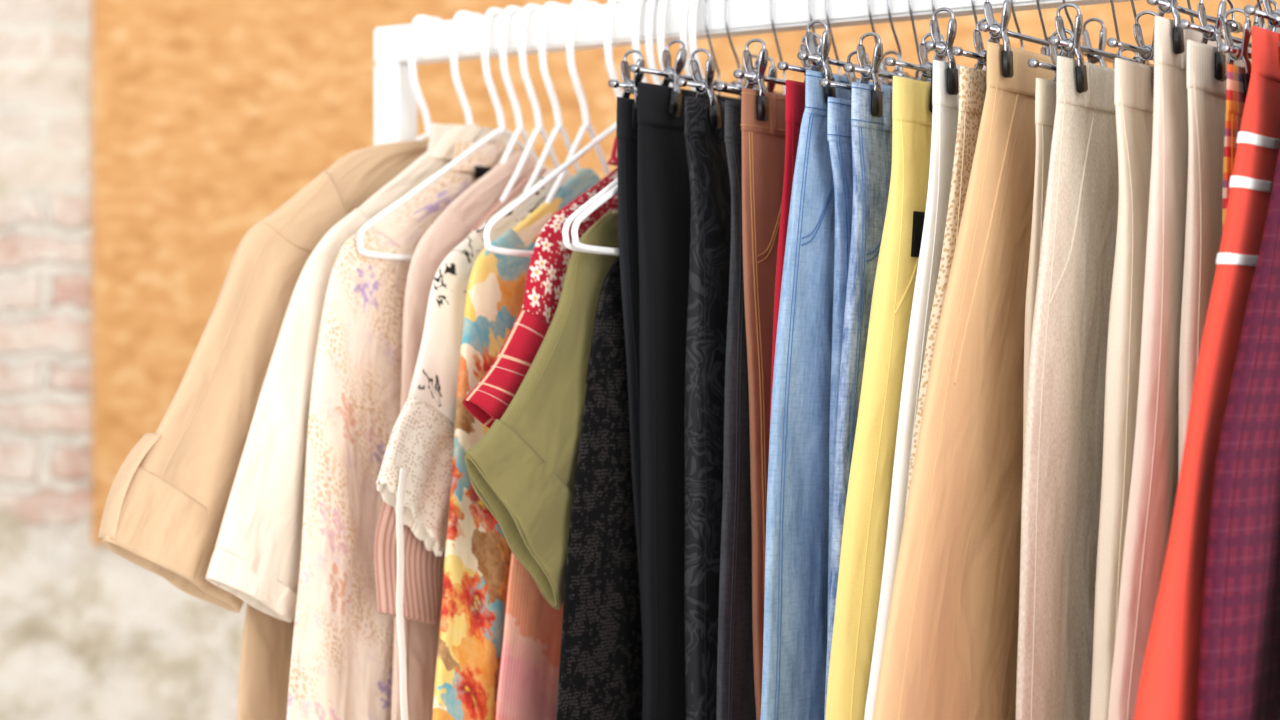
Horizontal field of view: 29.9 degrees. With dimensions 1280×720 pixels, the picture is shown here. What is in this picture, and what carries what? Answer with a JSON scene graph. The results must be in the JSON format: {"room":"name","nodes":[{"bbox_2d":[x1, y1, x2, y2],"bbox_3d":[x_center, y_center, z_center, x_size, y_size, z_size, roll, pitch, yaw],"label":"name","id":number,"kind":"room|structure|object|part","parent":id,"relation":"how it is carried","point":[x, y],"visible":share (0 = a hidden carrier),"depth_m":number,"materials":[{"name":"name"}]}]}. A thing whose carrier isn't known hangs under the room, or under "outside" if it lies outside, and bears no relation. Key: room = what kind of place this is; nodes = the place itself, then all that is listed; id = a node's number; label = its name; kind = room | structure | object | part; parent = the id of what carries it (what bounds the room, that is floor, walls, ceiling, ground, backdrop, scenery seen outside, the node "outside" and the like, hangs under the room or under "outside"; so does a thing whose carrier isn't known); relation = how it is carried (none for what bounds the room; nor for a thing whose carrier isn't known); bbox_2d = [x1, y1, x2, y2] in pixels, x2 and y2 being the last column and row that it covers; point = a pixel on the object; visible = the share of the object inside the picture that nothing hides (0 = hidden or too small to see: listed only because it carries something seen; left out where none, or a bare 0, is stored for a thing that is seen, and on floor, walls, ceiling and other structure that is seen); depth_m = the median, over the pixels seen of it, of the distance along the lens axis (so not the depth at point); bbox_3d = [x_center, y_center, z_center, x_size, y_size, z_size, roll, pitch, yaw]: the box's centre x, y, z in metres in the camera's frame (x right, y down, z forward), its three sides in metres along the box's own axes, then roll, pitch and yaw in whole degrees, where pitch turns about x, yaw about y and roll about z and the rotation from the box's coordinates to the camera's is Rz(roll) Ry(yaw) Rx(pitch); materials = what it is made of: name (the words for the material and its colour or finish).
{"room":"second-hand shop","nodes":[
{"label":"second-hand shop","id":0,"kind":"room"},
{"bbox_2d":[0,0,246,719],"bbox_3d":[0.000,-0.250,3.900,7.000,3.000,0.200,0,0,0],"label":"wall","id":1,"kind":"structure","parent":0,"point":[88,632],"depth_m":3.80,"materials":[{"name":"brick"}]},
{"bbox_2d":[92,0,1279,544],"bbox_3d":[0.768,-0.679,3.790,3.263,1.941,0.020,0,0,0],"label":"board","id":2,"kind":"object","parent":1,"relation":"attached to","point":[209,116],"visible":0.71,"depth_m":3.78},
{"bbox_3d":[0.000,1.300,1.400,7.000,0.100,5.000,0,0,0],"label":"floor","id":3,"kind":"structure","parent":0,"visible":0},
{"bbox_2d":[374,0,1138,144],"bbox_3d":[0.375,0.456,2.025,1.540,1.588,0.500,0,0,34],"label":"clothes rack","id":4,"kind":"object","parent":3,"relation":"on","point":[395,101],"visible":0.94,"depth_m":2.29,"materials":[{"name":"white metal"}]},
{"bbox_3d":[-0.249,0.459,2.446,0.034,1.522,0.034,0,0,34],"label":"post","id":5,"kind":"part","parent":4,"relation":"part of","materials":[{"name":"white metal"}]},
{"bbox_2d":[408,15,442,140],"bbox_3d":[-0.212,-0.219,2.421,0.008,0.254,0.436,0,0,34],"label":"hanger","id":6,"kind":"object","parent":4,"relation":"hanging from","point":[420,18],"visible":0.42,"depth_m":2.40,"materials":[{"name":"white plastic"}]},
{"bbox_2d":[98,140,428,719],"bbox_3d":[-0.209,0.265,2.419,0.046,0.970,0.893,0,0,33],"label":"coat","id":7,"kind":"object","parent":6,"relation":"hanging from","point":[166,503],"visible":0.34,"depth_m":2.16,"materials":[{"name":"fabric"}]},
{"bbox_3d":[-0.212,-0.160,2.421,0.006,0.137,0.436,0,0,34],"label":"frame","id":8,"kind":"part","parent":6,"relation":"part of","materials":[{"name":"white plastic"}]},
{"bbox_2d":[357,7,548,260],"bbox_3d":[-0.136,-0.219,2.369,0.008,0.254,0.436,0,0,34],"label":"hanger","id":9,"kind":"object","parent":4,"relation":"hanging from","point":[490,12],"visible":0.56,"depth_m":2.33,"materials":[{"name":"white plastic"}]},
{"bbox_2d":[286,141,522,719],"bbox_3d":[-0.146,0.121,2.378,0.033,0.674,0.610,0,0,34],"label":"blouse","id":10,"kind":"object","parent":9,"relation":"hanging from","point":[341,666],"visible":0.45,"depth_m":2.19,"materials":[{"name":"beige fabric"}]},
{"bbox_3d":[-0.136,-0.160,2.369,0.006,0.137,0.436,0,0,34],"label":"frame","id":11,"kind":"part","parent":9,"relation":"part of","materials":[{"name":"white plastic"}]},
{"bbox_2d":[450,11,483,123],"bbox_3d":[-0.168,-0.213,2.391,0.008,0.268,0.222,0,0,34],"label":"hanger","id":12,"kind":"object","parent":4,"relation":"hanging from","point":[459,15],"visible":0.3,"depth_m":2.37,"materials":[{"name":"white plastic"}]},
{"bbox_2d":[205,122,509,621],"bbox_3d":[-0.168,0.091,2.391,0.033,0.657,0.743,0,0,33],"label":"shirt","id":13,"kind":"object","parent":12,"relation":"hanging from","point":[256,556],"visible":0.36,"depth_m":2.15,"materials":[{"name":"white fabric"}]},
{"bbox_2d":[499,6,537,163],"bbox_3d":[-0.117,-0.213,2.357,0.007,0.268,0.222,0,0,34],"label":"hanger","id":14,"kind":"object","parent":4,"relation":"hanging from","point":[508,10],"visible":0.48,"depth_m":2.34,"materials":[{"name":"white plastic"}]},
{"bbox_2d":[391,152,536,719],"bbox_3d":[-0.118,0.123,2.358,0.024,0.654,0.398,0,0,34],"label":"shirt","id":15,"kind":"object","parent":14,"relation":"hanging from","point":[456,222],"visible":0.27,"depth_m":2.22,"materials":[{"name":"pink fabric"}]},
{"bbox_3d":[-0.117,-0.154,2.357,0.006,0.150,0.222,0,0,34],"label":"frame","id":16,"kind":"part","parent":14,"relation":"part of","materials":[{"name":"white plastic"}]},
{"bbox_2d":[499,3,559,202],"bbox_3d":[-0.098,-0.213,2.344,0.008,0.268,0.222,0,0,34],"label":"hanger","id":17,"kind":"object","parent":4,"relation":"hanging from","point":[526,10],"visible":0.44,"depth_m":2.32,"materials":[{"name":"white plastic"}]},
{"bbox_2d":[374,168,547,623],"bbox_3d":[-0.099,0.057,2.344,0.020,0.487,0.497,0,0,34],"label":"shirt","id":18,"kind":"object","parent":17,"relation":"hanging from","point":[423,571],"visible":0.08,"depth_m":2.17,"materials":[{"name":"fabric"}]},
{"bbox_3d":[-0.098,-0.154,2.344,0.006,0.150,0.222,0,0,34],"label":"frame","id":19,"kind":"part","parent":17,"relation":"part of","materials":[{"name":"white plastic"}]},
{"bbox_2d":[523,2,580,192],"bbox_3d":[-0.078,-0.213,2.331,0.008,0.268,0.222,0,0,34],"label":"hanger","id":20,"kind":"object","parent":4,"relation":"hanging from","point":[546,8],"visible":0.48,"depth_m":2.31,"materials":[{"name":"white plastic"}]},
{"bbox_2d":[376,168,572,719],"bbox_3d":[-0.091,0.096,2.312,0.035,0.564,0.503,0,0,32],"label":"blouse","id":21,"kind":"object","parent":20,"relation":"hanging from","point":[414,478],"visible":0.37,"depth_m":2.16,"materials":[{"name":"fabric"}]},
{"bbox_3d":[-0.190,0.105,2.162,0.025,0.147,0.147,0,0,34],"label":"lace trim","id":22,"kind":"part","parent":21,"relation":"part of","materials":[{"name":"beige fabric"}]},
{"bbox_3d":[-0.078,-0.154,2.331,0.006,0.150,0.222,0,0,34],"label":"frame","id":23,"kind":"part","parent":20,"relation":"part of","materials":[{"name":"white plastic"}]},
{"bbox_2d":[483,0,634,256],"bbox_3d":[-0.015,-0.219,2.288,0.007,0.254,0.436,0,0,34],"label":"hanger","id":24,"kind":"object","parent":4,"relation":"hanging from","point":[611,70],"visible":0.4,"depth_m":2.21,"materials":[{"name":"white plastic"}]},
{"bbox_2d":[496,553,563,719],"bbox_3d":[-0.016,0.281,2.289,0.028,0.838,0.407,0,0,34],"label":"dress","id":25,"kind":"object","parent":24,"relation":"hanging from","point":[530,658],"visible":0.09,"depth_m":2.15,"materials":[{"name":"pink fabric"}]},
{"bbox_3d":[-0.015,-0.160,2.288,0.006,0.137,0.436,0,0,34],"label":"frame","id":26,"kind":"part","parent":24,"relation":"part of","materials":[{"name":"white plastic"}]},
{"bbox_2d":[545,0,610,203],"bbox_3d":[-0.051,-0.213,2.312,0.007,0.268,0.222,0,0,34],"label":"hanger","id":27,"kind":"object","parent":4,"relation":"hanging from","point":[574,76],"visible":0.52,"depth_m":2.29,"materials":[{"name":"white plastic"}]},
{"bbox_2d":[432,168,600,719],"bbox_3d":[-0.049,0.258,2.312,0.038,0.885,0.479,0,0,32],"label":"floral dress","id":28,"kind":"object","parent":27,"relation":"hanging from","point":[477,560],"visible":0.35,"depth_m":2.15,"materials":[{"name":"multicoloured fabric"}]},
{"bbox_3d":[-0.051,-0.154,2.312,0.006,0.150,0.222,0,0,34],"label":"frame","id":29,"kind":"part","parent":27,"relation":"part of","materials":[{"name":"white plastic"}]},
{"bbox_2d":[562,0,695,255],"bbox_3d":[0.056,-0.219,2.240,0.008,0.254,0.436,0,0,34],"label":"hanger","id":30,"kind":"object","parent":4,"relation":"hanging from","point":[685,3],"visible":0.28,"depth_m":2.11,"materials":[{"name":"white plastic"}]},
{"bbox_3d":[0.056,-0.160,2.240,0.006,0.137,0.436,0,0,34],"label":"frame","id":31,"kind":"part","parent":30,"relation":"part of","materials":[{"name":"white plastic"}]},
{"bbox_2d":[556,256,642,719],"bbox_3d":[0.056,0.295,2.241,0.015,0.810,0.468,0,0,34],"label":"dress","id":32,"kind":"object","parent":30,"relation":"hanging from","point":[601,666],"visible":0.34,"depth_m":2.10,"materials":[{"name":"black fabric"}]},
{"bbox_3d":[-0.016,-0.045,2.136,0.008,0.131,0.110,0,0,34],"label":"neck trim","id":33,"kind":"part","parent":32,"relation":"part of","materials":[{"name":"black fabric"}]},
{"bbox_2d":[571,0,703,254],"bbox_3d":[0.064,-0.219,2.235,0.008,0.254,0.436,0,0,34],"label":"hanger","id":34,"kind":"object","parent":4,"relation":"hanging from","point":[693,6],"visible":0.22,"depth_m":2.10,"materials":[{"name":"white plastic"}]},
{"bbox_3d":[0.064,-0.160,2.235,0.006,0.137,0.436,0,0,34],"label":"frame","id":35,"kind":"part","parent":34,"relation":"part of","materials":[{"name":"white plastic"}]},
{"bbox_2d":[632,0,647,82],"bbox_3d":[0.012,-0.213,2.270,0.008,0.268,0.222,0,0,34],"label":"hanger","id":36,"kind":"object","parent":4,"relation":"hanging from","point":[638,3],"visible":0.15,"depth_m":2.25,"materials":[{"name":"white plastic"}]},
{"bbox_2d":[462,137,617,428],"bbox_3d":[-0.010,0.046,2.237,0.028,0.508,0.493,0,0,34],"label":"shirt","id":37,"kind":"object","parent":36,"relation":"hanging from","point":[490,398],"visible":0.2,"depth_m":2.10,"materials":[{"name":"red fabric"}]},
{"bbox_2d":[645,0,660,84],"bbox_3d":[0.024,-0.213,2.261,0.008,0.268,0.222,0,0,34],"label":"hanger","id":38,"kind":"object","parent":4,"relation":"hanging from","point":[656,79],"visible":0.19,"depth_m":2.24,"materials":[{"name":"white plastic"}]},
{"bbox_2d":[657,0,673,86],"bbox_3d":[0.035,-0.213,2.254,0.007,0.268,0.222,0,0,34],"label":"hanger","id":39,"kind":"object","parent":4,"relation":"hanging from","point":[662,3],"visible":0.13,"depth_m":2.23,"materials":[{"name":"white plastic"}]},
{"bbox_2d":[464,209,618,609],"bbox_3d":[0.036,0.067,2.252,0.032,0.466,0.649,0,0,34],"label":"t-shirt","id":40,"kind":"object","parent":39,"relation":"hanging from","point":[523,469],"visible":0.3,"depth_m":2.07,"materials":[{"name":"green fabric"}]},
{"bbox_2d":[608,0,742,128],"bbox_3d":[0.073,-0.272,2.229,0.021,0.140,0.350,0,0,34],"label":"hanger","id":41,"kind":"object","parent":4,"relation":"hanging from","point":[630,86],"visible":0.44,"depth_m":2.11,"materials":[{"name":"silver metal"}]},
{"bbox_2d":[616,97,642,644],"bbox_3d":[0.073,0.245,2.228,0.012,0.949,0.333,0,0,34],"label":"trousers","id":42,"kind":"object","parent":41,"relation":"hanging from","point":[626,135],"visible":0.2,"depth_m":2.10,"materials":[{"name":"grey fabric"}]},
{"bbox_2d":[629,0,782,117],"bbox_3d":[0.091,-0.278,2.216,0.021,0.128,0.350,0,0,34],"label":"hanger","id":43,"kind":"object","parent":4,"relation":"hanging from","point":[670,74],"visible":0.55,"depth_m":2.12,"materials":[{"name":"silver metal"}]},
{"bbox_2d":[637,82,740,719],"bbox_3d":[0.092,0.240,2.216,0.022,0.961,0.333,0,0,34],"label":"trousers","id":44,"kind":"object","parent":43,"relation":"hanging from","point":[664,199],"visible":0.38,"depth_m":2.10,"materials":[{"name":"black fabric"}]},
{"bbox_3d":[0.049,0.242,2.153,0.022,0.957,0.179,0,0,34],"label":"leg","id":45,"kind":"part","parent":44,"relation":"part of","materials":[{"name":"black fabric"}]},
{"bbox_2d":[676,0,785,129],"bbox_3d":[0.132,-0.271,2.189,0.021,0.143,0.350,0,0,34],"label":"hanger","id":46,"kind":"object","parent":4,"relation":"hanging from","point":[707,85],"visible":0.51,"depth_m":2.07,"materials":[{"name":"silver metal"}]},
{"bbox_2d":[684,96,730,719],"bbox_3d":[0.131,0.247,2.189,0.035,0.946,0.333,0,0,34],"label":"trousers","id":47,"kind":"object","parent":46,"relation":"hanging from","point":[710,190],"visible":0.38,"depth_m":2.06,"materials":[{"name":"black fabric"}]},
{"bbox_3d":[0.375,-0.320,2.025,1.540,0.037,0.034,0,0,34],"label":"rail","id":48,"kind":"part","parent":4,"relation":"part of","materials":[{"name":"white metal"}]},
{"bbox_2d":[716,0,845,93],"bbox_3d":[0.165,-0.268,2.167,0.021,0.149,0.350,0,0,34],"label":"hanger","id":49,"kind":"object","parent":4,"relation":"hanging from","point":[772,72],"visible":0.19,"depth_m":2.08,"materials":[{"name":"silver metal"}]},
{"bbox_2d":[716,100,755,719],"bbox_3d":[0.166,0.250,2.168,0.018,0.940,0.370,0,0,34],"label":"pants","id":50,"kind":"object","parent":49,"relation":"hanging from","point":[735,664],"visible":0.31,"depth_m":2.04,"materials":[{"name":"black fabric"}]},
{"bbox_2d":[733,0,879,121],"bbox_3d":[0.179,-0.272,2.157,0.021,0.140,0.350,0,0,34],"label":"hanger","id":51,"kind":"object","parent":4,"relation":"hanging from","point":[757,77],"visible":0.48,"depth_m":2.03,"materials":[{"name":"silver metal"}]},
{"bbox_2d":[740,88,785,719],"bbox_3d":[0.179,0.245,2.157,0.018,0.949,0.334,0,0,34],"label":"trousers","id":52,"kind":"object","parent":51,"relation":"hanging from","point":[763,143],"visible":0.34,"depth_m":2.04,"materials":[{"name":"orange fabric"}]},
{"bbox_2d":[777,0,902,85],"bbox_3d":[0.215,-0.274,2.133,0.021,0.136,0.350,0,0,34],"label":"hanger","id":53,"kind":"object","parent":4,"relation":"hanging from","point":[781,65],"visible":0.36,"depth_m":2.04,"materials":[{"name":"silver metal"}]},
{"bbox_2d":[769,80,804,439],"bbox_3d":[0.215,0.243,2.134,0.020,0.953,0.394,0,0,34],"label":"trousers","id":54,"kind":"object","parent":53,"relation":"hanging from","point":[795,90],"visible":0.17,"depth_m":1.99,"materials":[{"name":"fabric"}]},
{"bbox_2d":[797,0,931,103],"bbox_3d":[0.230,-0.278,2.123,0.021,0.129,0.350,0,0,34],"label":"hanger","id":55,"kind":"object","parent":4,"relation":"hanging from","point":[818,59],"visible":0.52,"depth_m":2.00,"materials":[{"name":"silver metal"}]},
{"bbox_2d":[760,70,892,719],"bbox_3d":[0.229,0.240,2.121,0.019,0.960,0.487,0,0,34],"label":"jeans","id":56,"kind":"object","parent":55,"relation":"hanging from","point":[797,513],"visible":0.41,"depth_m":1.97,"materials":[{"name":"blue fabric"}]},
{"bbox_3d":[0.162,0.242,2.021,0.019,0.956,0.244,0,0,34],"label":"leg","id":57,"kind":"part","parent":56,"relation":"part of","materials":[{"name":"blue fabric"}]},
{"bbox_2d":[819,0,921,99],"bbox_3d":[0.248,-0.266,2.111,0.021,0.153,0.350,0,0,34],"label":"hanger","id":58,"kind":"object","parent":4,"relation":"hanging from","point":[851,77],"visible":0.19,"depth_m":2.02,"materials":[{"name":"silver metal"}]},
{"bbox_2d":[826,97,852,637],"bbox_3d":[0.248,0.252,2.111,0.021,0.936,0.335,0,0,34],"label":"jeans","id":59,"kind":"object","parent":58,"relation":"hanging from","point":[839,135],"visible":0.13,"depth_m":1.98,"materials":[{"name":"blue fabric"}]},
{"bbox_2d":[843,0,976,117],"bbox_3d":[0.266,-0.271,2.098,0.021,0.142,0.350,0,0,34],"label":"hanger","id":60,"kind":"object","parent":4,"relation":"hanging from","point":[867,71],"visible":0.51,"depth_m":1.98,"materials":[{"name":"silver metal"}]},
{"bbox_2d":[824,82,891,719],"bbox_3d":[0.267,0.246,2.100,0.024,0.947,0.431,0,0,34],"label":"jeans","id":61,"kind":"object","parent":60,"relation":"hanging from","point":[871,135],"visible":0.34,"depth_m":1.96,"materials":[{"name":"light blue denim"}]},
{"bbox_2d":[884,0,984,112],"bbox_3d":[0.298,-0.273,2.077,0.021,0.140,0.350,0,0,34],"label":"hanger","id":62,"kind":"object","parent":4,"relation":"hanging from","point":[925,67],"visible":0.27,"depth_m":1.99,"materials":[{"name":"silver metal"}]},
{"bbox_2d":[825,76,931,719],"bbox_3d":[0.297,0.245,2.077,0.034,0.950,0.590,0,0,34],"label":"trousers","id":63,"kind":"object","parent":62,"relation":"hanging from","point":[866,516],"visible":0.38,"depth_m":1.90,"materials":[{"name":"yellow fabric"}]},
{"bbox_2d":[924,0,1049,94],"bbox_3d":[0.328,-0.278,2.057,0.021,0.129,0.350,0,0,34],"label":"hanger","id":64,"kind":"object","parent":4,"relation":"hanging from","point":[941,48],"visible":0.47,"depth_m":1.93,"materials":[{"name":"silver metal"}]},
{"bbox_2d":[864,60,966,719],"bbox_3d":[0.327,0.240,2.056,0.024,0.960,0.640,0,0,34],"label":"trousers","id":65,"kind":"object","parent":64,"relation":"hanging from","point":[945,106],"visible":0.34,"depth_m":1.89,"materials":[{"name":"white fabric"}]},
{"bbox_2d":[951,0,1061,69],"bbox_3d":[0.347,-0.275,2.044,0.021,0.135,0.350,0,0,34],"label":"hanger","id":66,"kind":"object","parent":4,"relation":"hanging from","point":[980,56],"visible":0.29,"depth_m":1.95,"materials":[{"name":"silver metal"}]},
{"bbox_2d":[904,66,986,517],"bbox_3d":[0.347,0.243,2.045,0.024,0.954,0.599,0,0,34],"label":"trousers","id":67,"kind":"object","parent":66,"relation":"hanging from","point":[972,81],"visible":0.17,"depth_m":1.90,"materials":[{"name":"beige fabric"}]},
{"bbox_2d":[978,0,1113,77],"bbox_3d":[0.367,-0.283,2.030,0.021,0.118,0.350,0,0,34],"label":"hanger","id":68,"kind":"object","parent":4,"relation":"hanging from","point":[996,30],"visible":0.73,"depth_m":1.91,"materials":[{"name":"silver metal"}]},
{"bbox_2d":[873,42,1054,719],"bbox_3d":[0.367,0.100,2.031,0.030,0.701,0.752,0,0,34],"label":"pants","id":69,"kind":"object","parent":68,"relation":"hanging from","point":[950,649],"visible":0.36,"depth_m":1.86,"materials":[{"name":"beige fabric"}]},
{"bbox_2d":[1027,0,1137,80],"bbox_3d":[0.402,-0.268,2.007,0.021,0.149,0.350,0,0,34],"label":"hanger","id":70,"kind":"object","parent":4,"relation":"hanging from","point":[1032,62],"visible":0.16,"depth_m":1.91,"materials":[{"name":"silver metal"}]},
{"bbox_2d":[1023,78,1055,457],"bbox_3d":[0.401,0.250,2.007,0.018,0.940,0.366,0,0,34],"label":"trousers","id":71,"kind":"object","parent":70,"relation":"hanging from","point":[1045,90],"visible":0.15,"depth_m":1.87,"materials":[{"name":"beige fabric"}]},
{"bbox_2d":[1048,0,1153,92],"bbox_3d":[0.416,-0.276,1.997,0.021,0.134,0.350,0,0,34],"label":"hanger","id":72,"kind":"object","parent":4,"relation":"hanging from","point":[1068,45],"visible":0.4,"depth_m":1.88,"materials":[{"name":"silver metal"}]},
{"bbox_2d":[1016,56,1118,719],"bbox_3d":[0.417,0.242,1.998,0.017,0.956,0.489,0,0,34],"label":"trousers","id":73,"kind":"object","parent":72,"relation":"hanging from","point":[1063,458],"visible":0.55,"depth_m":1.86,"materials":[{"name":"beige fabric"}]},
{"bbox_2d":[1106,0,1194,80],"bbox_3d":[0.456,-0.273,1.970,0.021,0.138,0.350,0,0,34],"label":"hanger","id":74,"kind":"object","parent":4,"relation":"hanging from","point":[1146,52],"visible":0.25,"depth_m":1.88,"materials":[{"name":"silver metal"}]},
{"bbox_2d":[1090,58,1153,719],"bbox_3d":[0.456,0.245,1.970,0.034,0.951,0.439,0,0,34],"label":"trousers","id":75,"kind":"object","parent":74,"relation":"hanging from","point":[1133,81],"visible":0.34,"depth_m":1.83,"materials":[{"name":"beige fabric"}]},
{"bbox_2d":[1147,0,1279,53],"bbox_3d":[0.483,-0.288,1.952,0.021,0.109,0.350,0,0,34],"label":"hanger","id":76,"kind":"object","parent":4,"relation":"hanging from","point":[1164,6],"visible":0.42,"depth_m":1.83,"materials":[{"name":"silver metal"}]},
{"bbox_2d":[1108,16,1250,719],"bbox_3d":[0.482,0.230,1.952,0.026,0.980,0.550,0,0,34],"label":"trousers","id":77,"kind":"object","parent":76,"relation":"hanging from","point":[1154,477],"visible":0.39,"depth_m":1.80,"materials":[{"name":"beige fabric"}]},
{"bbox_3d":[0.406,0.232,1.839,0.026,0.976,0.277,0,0,34],"label":"leg","id":78,"kind":"part","parent":77,"relation":"part of","materials":[{"name":"beige fabric"}]},
{"bbox_2d":[1179,0,1279,81],"bbox_3d":[0.504,-0.278,1.938,0.021,0.129,0.350,0,0,34],"label":"hanger","id":79,"kind":"object","parent":4,"relation":"hanging from","point":[1211,32],"visible":0.44,"depth_m":1.84,"materials":[{"name":"silver metal"}]},
{"bbox_2d":[1178,40,1250,481],"bbox_3d":[0.503,0.240,1.938,0.026,0.960,0.365,0,0,34],"label":"trousers","id":80,"kind":"object","parent":79,"relation":"hanging from","point":[1206,94],"visible":0.32,"depth_m":1.81,"materials":[{"name":"beige fabric"}]},
{"bbox_3d":[0.455,0.242,1.865,0.025,0.956,0.191,0,0,34],"label":"leg","id":81,"kind":"part","parent":80,"relation":"part of","materials":[{"name":"beige fabric"}]},
{"bbox_2d":[1219,8,1250,100],"bbox_3d":[0.529,-0.268,1.921,0.021,0.149,0.350,0,0,34],"label":"hanger","id":82,"kind":"object","parent":4,"relation":"hanging from","point":[1236,52],"visible":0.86,"depth_m":1.80,"materials":[{"name":"silver metal"}]},
{"bbox_2d":[1222,64,1244,233],"bbox_3d":[0.530,0.250,1.921,0.020,0.940,0.348,0,0,34],"label":"trousers","id":83,"kind":"object","parent":82,"relation":"hanging from","point":[1235,103],"visible":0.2,"depth_m":1.78,"materials":[{"name":"orange fabric"}]},
{"bbox_3d":[0.481,0.252,1.848,0.018,0.936,0.173,0,0,33],"label":"leg","id":84,"kind":"part","parent":83,"relation":"part of","materials":[{"name":"orange fabric"}]},
{"bbox_2d":[1244,0,1279,30],"bbox_3d":[0.545,-0.281,1.910,0.021,0.122,0.350,0,0,34],"label":"hanger","id":85,"kind":"object","parent":4,"relation":"hanging from","point":[1273,18],"visible":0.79,"depth_m":1.81,"materials":[{"name":"silver metal"}]},
{"bbox_2d":[1134,26,1279,719],"bbox_3d":[0.545,0.237,1.910,0.020,0.967,0.938,0,0,34],"label":"pants","id":86,"kind":"object","parent":85,"relation":"hanging from","point":[1168,686],"visible":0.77,"depth_m":1.69,"materials":[{"name":"red fabric"}]},
{"bbox_3d":[0.567,-0.268,1.895,0.021,0.149,0.350,0,0,34],"label":"hanger","id":87,"kind":"object","parent":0,"visible":0},
{"bbox_2d":[1196,147,1279,719],"bbox_3d":[0.568,0.250,1.897,0.028,0.940,0.740,0,0,34],"label":"skirt","id":88,"kind":"object","parent":87,"relation":"hanging from","point":[1239,675],"visible":1,"depth_m":1.67,"materials":[{"name":"fabric"}]}
]}

